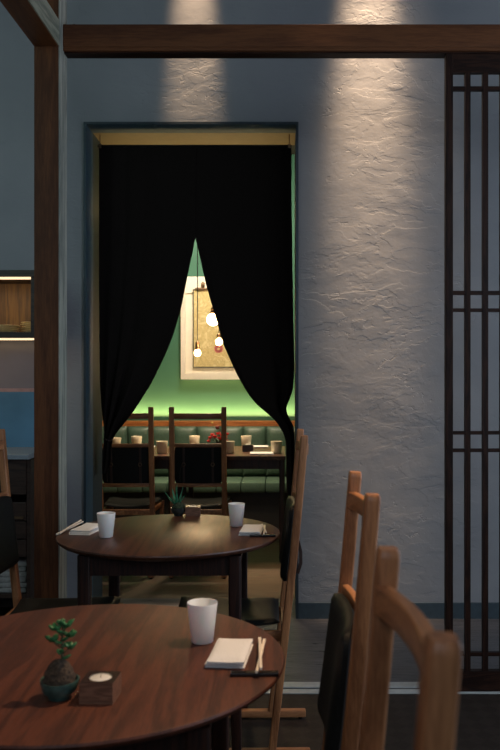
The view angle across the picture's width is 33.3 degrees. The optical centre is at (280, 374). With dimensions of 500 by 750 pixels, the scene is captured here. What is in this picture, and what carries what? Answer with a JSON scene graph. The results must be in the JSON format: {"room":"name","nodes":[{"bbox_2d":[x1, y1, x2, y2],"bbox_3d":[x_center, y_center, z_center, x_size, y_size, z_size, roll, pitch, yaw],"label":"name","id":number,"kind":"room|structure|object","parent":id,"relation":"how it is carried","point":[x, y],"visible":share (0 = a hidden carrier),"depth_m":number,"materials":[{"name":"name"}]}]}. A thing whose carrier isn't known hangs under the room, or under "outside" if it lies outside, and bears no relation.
{"room":"restaurant","nodes":[
{"label":"restaurant","id":0,"kind":"room"},
{"bbox_2d":[40,674,79,701],"bbox_3d":[-0.391,0.553,1.474,0.069,0.033,0.068,0,0,0],"label":"bowl","id":1,"kind":"object","parent":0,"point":[57,688],"depth_m":1.45,"materials":[{"name":"teal ceramic"}]},
{"bbox_2d":[171,507,184,515],"bbox_3d":[-0.416,0.554,3.390,0.062,0.032,0.062,0,0,0],"label":"bowl","id":2,"kind":"object","parent":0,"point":[177,511],"depth_m":3.37,"materials":[{"name":"ceramic"}]},
{"bbox_2d":[102,154,294,477],"bbox_3d":[-0.950,-0.330,7.575,4.500,3.300,0.150,0,0,0],"label":"wall","id":3,"kind":"structure","parent":0,"point":[167,389],"depth_m":7.50,"materials":[{"name":"green paint"}]},
{"bbox_2d":[181,277,239,379],"bbox_3d":[-0.470,-0.420,7.460,0.840,0.919,0.078,0,0,0],"label":"framed artwork","id":4,"kind":"object","parent":3,"relation":"attached to","point":[214,363],"visible":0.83,"depth_m":7.45,"materials":[{"name":"beige paper"}]},
{"bbox_2d":[193,282,233,367],"bbox_3d":[-0.463,-0.447,7.439,0.645,0.764,0.036,0,0,0],"label":"painting","id":5,"kind":"object","parent":4,"relation":"attached to","point":[212,355],"depth_m":7.45,"materials":[{"name":"gold paint"}]},
{"bbox_2d":[0,0,499,601],"bbox_3d":[0.400,-1.480,4.740,6.000,5.600,0.400,0,0,0],"label":"wall","id":6,"kind":"structure","parent":0,"point":[371,130],"depth_m":4.54,"materials":[{"name":"grey paint"}]},
{"bbox_2d":[0,270,33,340],"bbox_3d":[-1.870,-0.351,4.367,1.260,0.352,0.335,0,0,0],"label":"wall shelf unit","id":7,"kind":"object","parent":6,"relation":"attached to","point":[16,286],"visible":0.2,"depth_m":4.51,"materials":[{"name":"brown wood"}]},
{"bbox_3d":[-1.460,-0.221,4.360,0.190,0.009,0.190,0,0,0],"label":"plate","id":8,"kind":"object","parent":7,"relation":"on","visible":0},
{"bbox_2d":[0,329,19,330],"bbox_3d":[-1.458,-0.231,4.360,0.190,0.009,0.190,0,0,0],"label":"plate","id":9,"kind":"object","parent":8,"relation":"on","point":[0,329],"visible":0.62,"depth_m":4.31,"materials":[{"name":"beige ceramic"}]},
{"bbox_2d":[0,327,19,328],"bbox_3d":[-1.460,-0.242,4.360,0.190,0.009,0.190,0,0,0],"label":"plate","id":10,"kind":"object","parent":9,"relation":"on","point":[0,327],"visible":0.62,"depth_m":4.31,"materials":[{"name":"beige ceramic"}]},
{"bbox_2d":[0,325,19,326],"bbox_3d":[-1.458,-0.252,4.360,0.190,0.009,0.190,0,0,0],"label":"plate","id":11,"kind":"object","parent":10,"relation":"on","point":[0,325],"visible":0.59,"depth_m":4.31,"materials":[{"name":"beige ceramic"}]},
{"bbox_2d":[0,341,33,446],"bbox_3d":[-1.870,0.103,4.530,1.260,0.575,0.018,0,0,0],"label":"backsplash","id":12,"kind":"structure","parent":6,"relation":"attached to","point":[16,357],"depth_m":4.52,"materials":[{"name":"blue glass"}]},
{"bbox_2d":[93,134,101,596],"bbox_3d":[-0.487,-0.024,4.815,1.157,2.688,0.250,0,0,0],"label":"trim","id":13,"kind":"structure","parent":6,"relation":"attached to","point":[97,410],"depth_m":4.79,"materials":[{"name":"paint"}]},
{"bbox_2d":[84,122,297,618],"bbox_3d":[-0.487,-0.026,4.609,1.164,2.692,0.162,0,0,0],"label":"trim","id":14,"kind":"structure","parent":6,"relation":"attached to","point":[90,128],"depth_m":4.59,"materials":[{"name":"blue wood"}]},
{"bbox_2d":[93,133,294,144],"bbox_3d":[-0.487,-1.363,4.815,1.137,0.010,0.250,0,0,0],"label":"trim","id":15,"kind":"structure","parent":6,"relation":"attached to","point":[104,138],"depth_m":4.80,"materials":[{"name":"paint"}]},
{"bbox_2d":[98,135,290,147],"bbox_3d":[-0.487,-1.319,4.720,1.093,0.076,0.020,0,0,0],"label":"curtain rod","id":16,"kind":"object","parent":6,"relation":"attached to","point":[289,144],"visible":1,"depth_m":4.71,"materials":[{"name":"black metal"}]},
{"bbox_2d":[99,147,294,497],"bbox_3d":[-0.475,-0.237,4.721,1.106,2.112,0.093,0,0,0],"label":"curtain","id":17,"kind":"object","parent":16,"relation":"hanging from","point":[155,202],"visible":0.97,"depth_m":4.72,"materials":[{"name":"black fabric"}]},
{"bbox_2d":[298,602,498,618],"bbox_3d":[1.747,1.278,4.532,3.306,0.085,0.015,0,0,0],"label":"baseboard","id":18,"kind":"structure","parent":6,"relation":"attached to","point":[306,610],"depth_m":4.53,"materials":[{"name":"grey paint"}]},
{"bbox_2d":[291,145,294,153],"bbox_3d":[-0.950,-2.030,6.295,4.500,0.100,2.710,0,0,0],"label":"ceiling","id":19,"kind":"structure","parent":0,"point":[292,146],"depth_m":7.34,"materials":[{"name":"paint"}]},
{"bbox_2d":[194,247,200,355],"bbox_3d":[-0.629,-1.059,6.300,0.052,1.839,0.052,0,0,0],"label":"pendant lamp","id":20,"kind":"object","parent":19,"relation":"hanging from","point":[197,352],"visible":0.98,"depth_m":6.30,"materials":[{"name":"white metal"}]},
{"bbox_2d":[195,341,199,349],"bbox_3d":[-0.629,-0.224,6.300,0.038,0.064,0.038,0,0,0],"label":"socket","id":21,"kind":"object","parent":20,"relation":"attached to","point":[197,344],"depth_m":6.29,"materials":[{"name":"gold metal"}]},
{"bbox_2d":[207,307,216,325],"bbox_3d":[-0.500,-1.170,6.150,0.094,1.618,0.094,0,0,0],"label":"pendant lamp","id":22,"kind":"object","parent":19,"relation":"hanging from","point":[211,319],"visible":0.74,"depth_m":6.12,"materials":[{"name":"white glass"}]},
{"bbox_2d":[215,333,222,345],"bbox_3d":[-0.482,-1.104,6.500,0.056,1.750,0.056,0,0,0],"label":"pendant lamp","id":23,"kind":"object","parent":19,"relation":"hanging from","point":[218,341],"visible":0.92,"depth_m":6.48,"materials":[{"name":"white glass"}]},
{"bbox_2d":[102,538,498,681],"bbox_3d":[0.100,1.370,5.617,6.600,0.100,4.065,0,0,0],"label":"floor","id":24,"kind":"structure","parent":0,"point":[307,637],"depth_m":4.49,"materials":[{"name":"stone"}]},
{"bbox_2d":[0,458,33,615],"bbox_3d":[-1.870,0.870,4.319,1.260,0.900,0.399,0,0,0],"label":"sideboard","id":25,"kind":"object","parent":24,"relation":"on","point":[21,472],"visible":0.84,"depth_m":4.14,"materials":[{"name":"brown wood"}]},
{"bbox_2d":[0,587,26,592],"bbox_3d":[-1.380,1.071,4.280,0.220,0.026,0.240,0,0,0],"label":"linens","id":26,"kind":"object","parent":25,"relation":"on","point":[2,589],"visible":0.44,"depth_m":4.16,"materials":[{"name":"white fabric"}]},
{"bbox_2d":[0,581,26,586],"bbox_3d":[-1.376,1.045,4.280,0.220,0.026,0.240,0,0,0],"label":"linens","id":27,"kind":"object","parent":26,"relation":"on","point":[2,584],"visible":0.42,"depth_m":4.16,"materials":[{"name":"white fabric"}]},
{"bbox_2d":[0,576,26,581],"bbox_3d":[-1.380,1.019,4.280,0.220,0.026,0.240,0,0,0],"label":"linens","id":28,"kind":"object","parent":27,"relation":"on","point":[2,579],"visible":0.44,"depth_m":4.16,"materials":[{"name":"white fabric"}]},
{"bbox_2d":[0,571,26,576],"bbox_3d":[-1.376,0.993,4.280,0.220,0.026,0.240,0,0,0],"label":"linens","id":29,"kind":"object","parent":28,"relation":"on","point":[5,573],"visible":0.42,"depth_m":4.16,"materials":[{"name":"white fabric"}]},
{"bbox_2d":[6,566,26,570],"bbox_3d":[-1.380,0.966,4.280,0.220,0.026,0.240,0,0,0],"label":"linens","id":30,"kind":"object","parent":29,"relation":"on","point":[20,568],"visible":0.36,"depth_m":4.16,"materials":[{"name":"white fabric"}]},
{"bbox_2d":[18,551,26,565],"bbox_3d":[-1.376,0.940,4.280,0.220,0.026,0.240,0,0,0],"label":"linens","id":31,"kind":"object","parent":30,"relation":"on","point":[22,561],"visible":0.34,"depth_m":4.16,"materials":[{"name":"white fabric"}]},
{"bbox_2d":[0,592,26,597],"bbox_3d":[-1.870,1.095,4.314,1.218,0.020,0.349,0,0,0],"label":"shelf","id":32,"kind":"object","parent":25,"relation":"attached to","point":[2,595],"depth_m":4.14,"materials":[{"name":"brown wood"}]},
{"bbox_2d":[7,447,33,459],"bbox_3d":[-1.870,0.403,4.320,1.260,0.024,0.440,0,0,0],"label":"countertop","id":33,"kind":"structure","parent":25,"relation":"on","point":[13,453],"depth_m":4.17,"materials":[{"name":"grey stone"}]},
{"bbox_2d":[102,407,163,578],"bbox_3d":[-1.015,0.764,5.664,0.388,1.112,0.522,0,0,0],"label":"dining chair","id":34,"kind":"object","parent":24,"relation":"on","point":[131,465],"visible":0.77,"depth_m":5.46,"materials":[{"name":"brown wood"}]},
{"bbox_2d":[102,446,185,513],"bbox_3d":[-1.137,0.945,6.290,0.776,0.750,0.820,0,0,0],"label":"dining table","id":35,"kind":"object","parent":24,"relation":"on","point":[161,461],"visible":0.08,"depth_m":5.91,"materials":[{"name":"brown wood"}]},
{"bbox_2d":[112,437,120,443],"bbox_3d":[-1.271,0.526,6.420,0.085,0.088,0.085,0,0,0],"label":"cup","id":36,"kind":"object","parent":35,"relation":"on","point":[116,440],"visible":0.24,"depth_m":6.38,"materials":[{"name":"white ceramic"}]},
{"bbox_2d":[131,436,141,443],"bbox_3d":[-1.137,0.526,6.580,0.085,0.088,0.085,0,0,0],"label":"cup","id":37,"kind":"object","parent":35,"relation":"on","point":[134,439],"visible":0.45,"depth_m":6.55,"materials":[{"name":"white ceramic"}]},
{"bbox_2d":[156,441,167,453],"bbox_3d":[-0.866,0.526,6.080,0.085,0.088,0.085,0,0,0],"label":"cup","id":38,"kind":"object","parent":35,"relation":"on","point":[161,446],"visible":1,"depth_m":6.05,"materials":[{"name":"white ceramic"}]},
{"bbox_2d":[102,421,294,528],"bbox_3d":[-0.950,0.864,7.220,4.100,0.912,0.540,0,0,0],"label":"bench","id":39,"kind":"object","parent":24,"relation":"on","point":[260,495],"visible":0.18,"depth_m":7.36,"materials":[{"name":"green leather"}]},
{"bbox_2d":[169,407,231,578],"bbox_3d":[-0.541,0.764,5.664,0.388,1.112,0.522,0,0,0],"label":"dining chair","id":40,"kind":"object","parent":24,"relation":"on","point":[190,465],"visible":0.88,"depth_m":5.46,"materials":[{"name":"brown wood"}]},
{"bbox_2d":[177,446,285,561],"bbox_3d":[-0.355,0.945,6.290,0.776,0.750,0.820,0,0,0],"label":"dining table","id":41,"kind":"object","parent":24,"relation":"on","point":[239,459],"visible":0.45,"depth_m":5.91,"materials":[{"name":"brown wood"}]},
{"bbox_2d":[189,435,199,443],"bbox_3d":[-0.685,0.526,6.620,0.085,0.088,0.085,0,0,0],"label":"cup","id":42,"kind":"object","parent":41,"relation":"on","point":[194,439],"visible":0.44,"depth_m":6.59,"materials":[{"name":"white ceramic"}]},
{"bbox_2d":[207,422,228,442],"bbox_3d":[-0.487,0.466,6.450,0.170,0.207,0.098,0,0,0],"label":"flower vase","id":43,"kind":"object","parent":41,"relation":"on","point":[218,439],"visible":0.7,"depth_m":6.44,"materials":[{"name":"ceramic"}]},
{"bbox_2d":[227,441,234,453],"bbox_3d":[-0.378,0.526,6.080,0.085,0.088,0.085,0,0,0],"label":"cup","id":44,"kind":"object","parent":41,"relation":"on","point":[230,444],"visible":0.66,"depth_m":6.04,"materials":[{"name":"white ceramic"}]},
{"bbox_2d":[241,435,251,444],"bbox_3d":[-0.275,0.526,6.620,0.085,0.088,0.085,0,0,0],"label":"cup","id":45,"kind":"object","parent":41,"relation":"on","point":[246,439],"visible":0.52,"depth_m":6.59,"materials":[{"name":"white ceramic"}]},
{"bbox_2d":[242,444,253,451],"bbox_3d":[-0.246,0.543,6.240,0.080,0.053,0.080,0,0,0],"label":"candle holder","id":46,"kind":"object","parent":41,"relation":"on","point":[245,447],"visible":1,"depth_m":6.20,"materials":[{"name":"wood"}]},
{"bbox_2d":[254,445,267,447],"bbox_3d":[-0.175,0.562,6.582,0.151,0.014,0.104,0,0,0],"label":"folded napkin","id":47,"kind":"object","parent":41,"relation":"on","point":[255,446],"visible":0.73,"depth_m":6.54,"materials":[{"name":"white fabric"}]},
{"bbox_2d":[250,452,273,454],"bbox_3d":[-0.138,0.562,6.022,0.171,0.014,0.144,0,0,0],"label":"folded napkin","id":48,"kind":"object","parent":41,"relation":"on","point":[251,453],"visible":1,"depth_m":5.96,"materials":[{"name":"white fabric"}]},
{"bbox_2d":[271,441,281,453],"bbox_3d":[-0.033,0.526,6.080,0.085,0.088,0.085,0,0,0],"label":"cup","id":49,"kind":"object","parent":41,"relation":"on","point":[276,446],"visible":0.94,"depth_m":6.05,"materials":[{"name":"white ceramic"}]},
{"bbox_2d":[283,688,417,688],"bbox_3d":[0.325,1.371,3.516,6.150,0.098,0.026,0,0,0],"label":"trim","id":50,"kind":"structure","parent":0,"point":[283,688],"depth_m":3.52,"materials":[{"name":"paint"}]},
{"bbox_2d":[229,694,499,749],"bbox_3d":[0.325,1.370,0.430,6.150,0.100,6.060,0,0,0],"label":"floor","id":51,"kind":"structure","parent":0,"point":[478,715],"depth_m":3.16,"materials":[{"name":"brown wood"}]},
{"bbox_2d":[34,0,66,597],"bbox_3d":[-0.953,-1.478,3.460,0.104,5.595,0.120,0,0,0],"label":"timber post","id":52,"kind":"object","parent":51,"relation":"on","point":[50,62],"visible":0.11,"depth_m":3.40,"materials":[{"name":"brown wood"}]},
{"bbox_2d":[0,0,58,45],"bbox_3d":[-0.953,-1.389,0.750,0.104,0.105,5.299,0,0,0],"label":"ceiling beam","id":53,"kind":"structure","parent":52,"relation":"attached to","point":[36,19],"depth_m":3.20,"materials":[{"name":"brown wood"}]},
{"bbox_2d":[63,24,499,57],"bbox_3d":[1.250,-1.396,3.488,4.300,0.122,0.076,0,0,0],"label":"crossbeam","id":54,"kind":"object","parent":52,"relation":"attached to","point":[79,40],"visible":1,"depth_m":3.45,"materials":[{"name":"brown wood"}]},
{"bbox_2d":[0,429,122,614],"bbox_3d":[-0.838,0.764,3.040,0.522,1.112,0.388,0,0,0],"label":"dining chair","id":55,"kind":"object","parent":51,"relation":"on","point":[9,554],"visible":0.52,"depth_m":3.15,"materials":[{"name":"brown wood"}]},
{"bbox_2d":[0,604,284,749],"bbox_3d":[-0.392,0.945,1.685,0.800,0.750,0.800,0,0,0],"label":"round table","id":56,"kind":"object","parent":51,"relation":"on","point":[168,699],"visible":0.92,"depth_m":1.58,"materials":[{"name":"brown wood"}]},
{"bbox_2d":[40,618,79,701],"bbox_3d":[-0.391,0.500,1.474,0.069,0.139,0.068,0,0,0],"label":"potted succulent","id":57,"kind":"object","parent":56,"relation":"on","point":[59,681],"visible":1,"depth_m":1.46,"materials":[{"name":"green plant"}]},
{"bbox_2d":[79,671,121,704],"bbox_3d":[-0.318,0.551,1.475,0.059,0.037,0.059,0,0,4],"label":"candle holder","id":58,"kind":"object","parent":56,"relation":"on","point":[106,692],"visible":0.97,"depth_m":1.45,"materials":[{"name":"brown wood"}]},
{"bbox_2d":[89,673,111,680],"bbox_3d":[-0.318,0.537,1.475,0.040,0.017,0.040,0,0,0],"label":"tealight","id":59,"kind":"object","parent":58,"relation":"in","point":[100,676],"visible":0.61,"depth_m":1.48,"materials":[{"name":"wax"}]},
{"bbox_2d":[187,598,217,644],"bbox_3d":[-0.168,0.527,1.785,0.065,0.085,0.065,0,0,0],"label":"porcelain cup","id":60,"kind":"object","parent":56,"relation":"on","point":[201,611],"visible":1,"depth_m":1.76,"materials":[{"name":"white ceramic"}]},
{"bbox_2d":[205,638,252,668],"bbox_3d":[-0.103,0.559,1.692,0.077,0.020,0.152,0,0,5],"label":"folded napkin","id":61,"kind":"object","parent":56,"relation":"on","point":[226,653],"visible":1,"depth_m":1.65,"materials":[{"name":"white fabric"}]},
{"bbox_2d":[230,670,278,676],"bbox_3d":[-0.050,0.566,1.585,0.091,0.007,0.016,0,0,-1],"label":"chopstick rest","id":62,"kind":"object","parent":56,"relation":"on","point":[264,673],"visible":1,"depth_m":1.58,"materials":[{"name":"black paint"}]},
{"bbox_2d":[258,637,261,669],"bbox_3d":[-0.042,0.558,1.678,0.006,0.015,0.214,0,0,-2],"label":"chopstick","id":63,"kind":"object","parent":56,"relation":"on","point":[259,638],"visible":1,"depth_m":1.66,"materials":[{"name":"brown wood"}]},
{"bbox_2d":[255,639,265,672],"bbox_3d":[-0.040,0.562,1.678,0.006,0.013,0.215,0,0,3],"label":"chopstick","id":64,"kind":"object","parent":56,"relation":"on","point":[264,640],"visible":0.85,"depth_m":1.69,"materials":[{"name":"brown wood"}]},
{"bbox_2d":[56,514,279,749],"bbox_3d":[-0.403,0.945,3.030,0.800,0.750,0.800,0,0,0],"label":"round table","id":65,"kind":"object","parent":51,"relation":"on","point":[163,544],"visible":0.8,"depth_m":2.77,"materials":[{"name":"brown wood"}]},
{"bbox_2d":[56,521,83,534],"bbox_3d":[-0.775,0.562,3.075,0.006,0.013,0.215,0,0,12],"label":"chopstick","id":66,"kind":"object","parent":65,"relation":"on","point":[82,521],"visible":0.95,"depth_m":3.09,"materials":[{"name":"brown wood"}]},
{"bbox_2d":[59,520,81,533],"bbox_3d":[-0.774,0.558,3.074,0.006,0.015,0.214,0,0,7],"label":"chopstick","id":67,"kind":"object","parent":65,"relation":"on","point":[68,527],"visible":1,"depth_m":3.06,"materials":[{"name":"brown wood"}]},
{"bbox_2d":[69,523,98,534],"bbox_3d":[-0.706,0.559,3.050,0.079,0.020,0.152,0,0,10],"label":"folded napkin","id":68,"kind":"object","parent":65,"relation":"on","point":[87,528],"visible":0.93,"depth_m":3.00,"materials":[{"name":"white fabric"}]},
{"bbox_2d":[97,511,114,537],"bbox_3d":[-0.615,0.527,2.940,0.065,0.085,0.065,0,0,0],"label":"porcelain cup","id":69,"kind":"object","parent":65,"relation":"on","point":[106,519],"visible":1,"depth_m":2.92,"materials":[{"name":"white ceramic"}]},
{"bbox_2d":[164,488,184,515],"bbox_3d":[-0.426,0.503,3.393,0.084,0.132,0.063,0,0,21],"label":"potted succulent","id":70,"kind":"object","parent":65,"relation":"on","point":[178,508],"visible":1,"depth_m":3.38,"materials":[{"name":"green plant"}]},
{"bbox_2d":[185,505,200,515],"bbox_3d":[-0.358,0.551,3.400,0.059,0.037,0.059,0,0,-2],"label":"candle holder","id":71,"kind":"object","parent":65,"relation":"on","point":[189,511],"visible":1,"depth_m":3.37,"materials":[{"name":"brown wood"}]},
{"bbox_2d":[228,502,244,526],"bbox_3d":[-0.168,0.527,3.155,0.063,0.085,0.063,0,0,0],"label":"porcelain cup","id":72,"kind":"object","parent":65,"relation":"on","point":[236,509],"visible":1,"depth_m":3.13,"materials":[{"name":"white ceramic"}]},
{"bbox_2d":[239,524,262,535],"bbox_3d":[-0.107,0.559,3.030,0.079,0.020,0.152,0,0,4],"label":"folded napkin","id":73,"kind":"object","parent":65,"relation":"on","point":[247,529],"visible":0.96,"depth_m":2.98,"materials":[{"name":"white fabric"}]},
{"bbox_2d":[250,534,275,536],"bbox_3d":[-0.065,0.566,2.945,0.091,0.007,0.016,0,0,-4],"label":"chopstick rest","id":74,"kind":"object","parent":65,"relation":"on","point":[254,535],"visible":1,"depth_m":2.94,"materials":[{"name":"black paint"}]},
{"bbox_2d":[179,429,309,749],"bbox_3d":[-0.161,0.764,3.043,0.522,1.112,0.388,0,0,-1],"label":"dining chair","id":75,"kind":"object","parent":51,"relation":"on","point":[254,611],"visible":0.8,"depth_m":2.89,"materials":[{"name":"brown wood"}]},
{"bbox_2d":[317,471,380,749],"bbox_3d":[-0.079,0.764,1.630,0.522,1.112,0.388,0,0,0],"label":"dining chair","id":76,"kind":"object","parent":51,"relation":"on","point":[341,689],"visible":0.98,"depth_m":1.48,"materials":[{"name":"brown wood"}]},
{"bbox_2d":[358,546,461,749],"bbox_3d":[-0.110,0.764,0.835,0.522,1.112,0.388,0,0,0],"label":"dining chair","id":77,"kind":"object","parent":51,"relation":"on","point":[437,655],"visible":1,"depth_m":0.89,"materials":[{"name":"brown wood"}]},
{"bbox_2d":[265,682,499,693],"bbox_3d":[0.325,1.368,3.522,6.150,0.104,0.125,0,0,0],"label":"trim","id":78,"kind":"structure","parent":0,"point":[286,684],"depth_m":3.50,"materials":[{"name":"metal"}]},
{"bbox_2d":[444,54,499,691],"bbox_3d":[1.367,-0.009,3.490,1.365,2.651,0.036,0,0,0],"label":"lattice screen","id":79,"kind":"object","parent":78,"relation":"on","point":[484,679],"visible":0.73,"depth_m":3.48,"materials":[{"name":"brown wood"}]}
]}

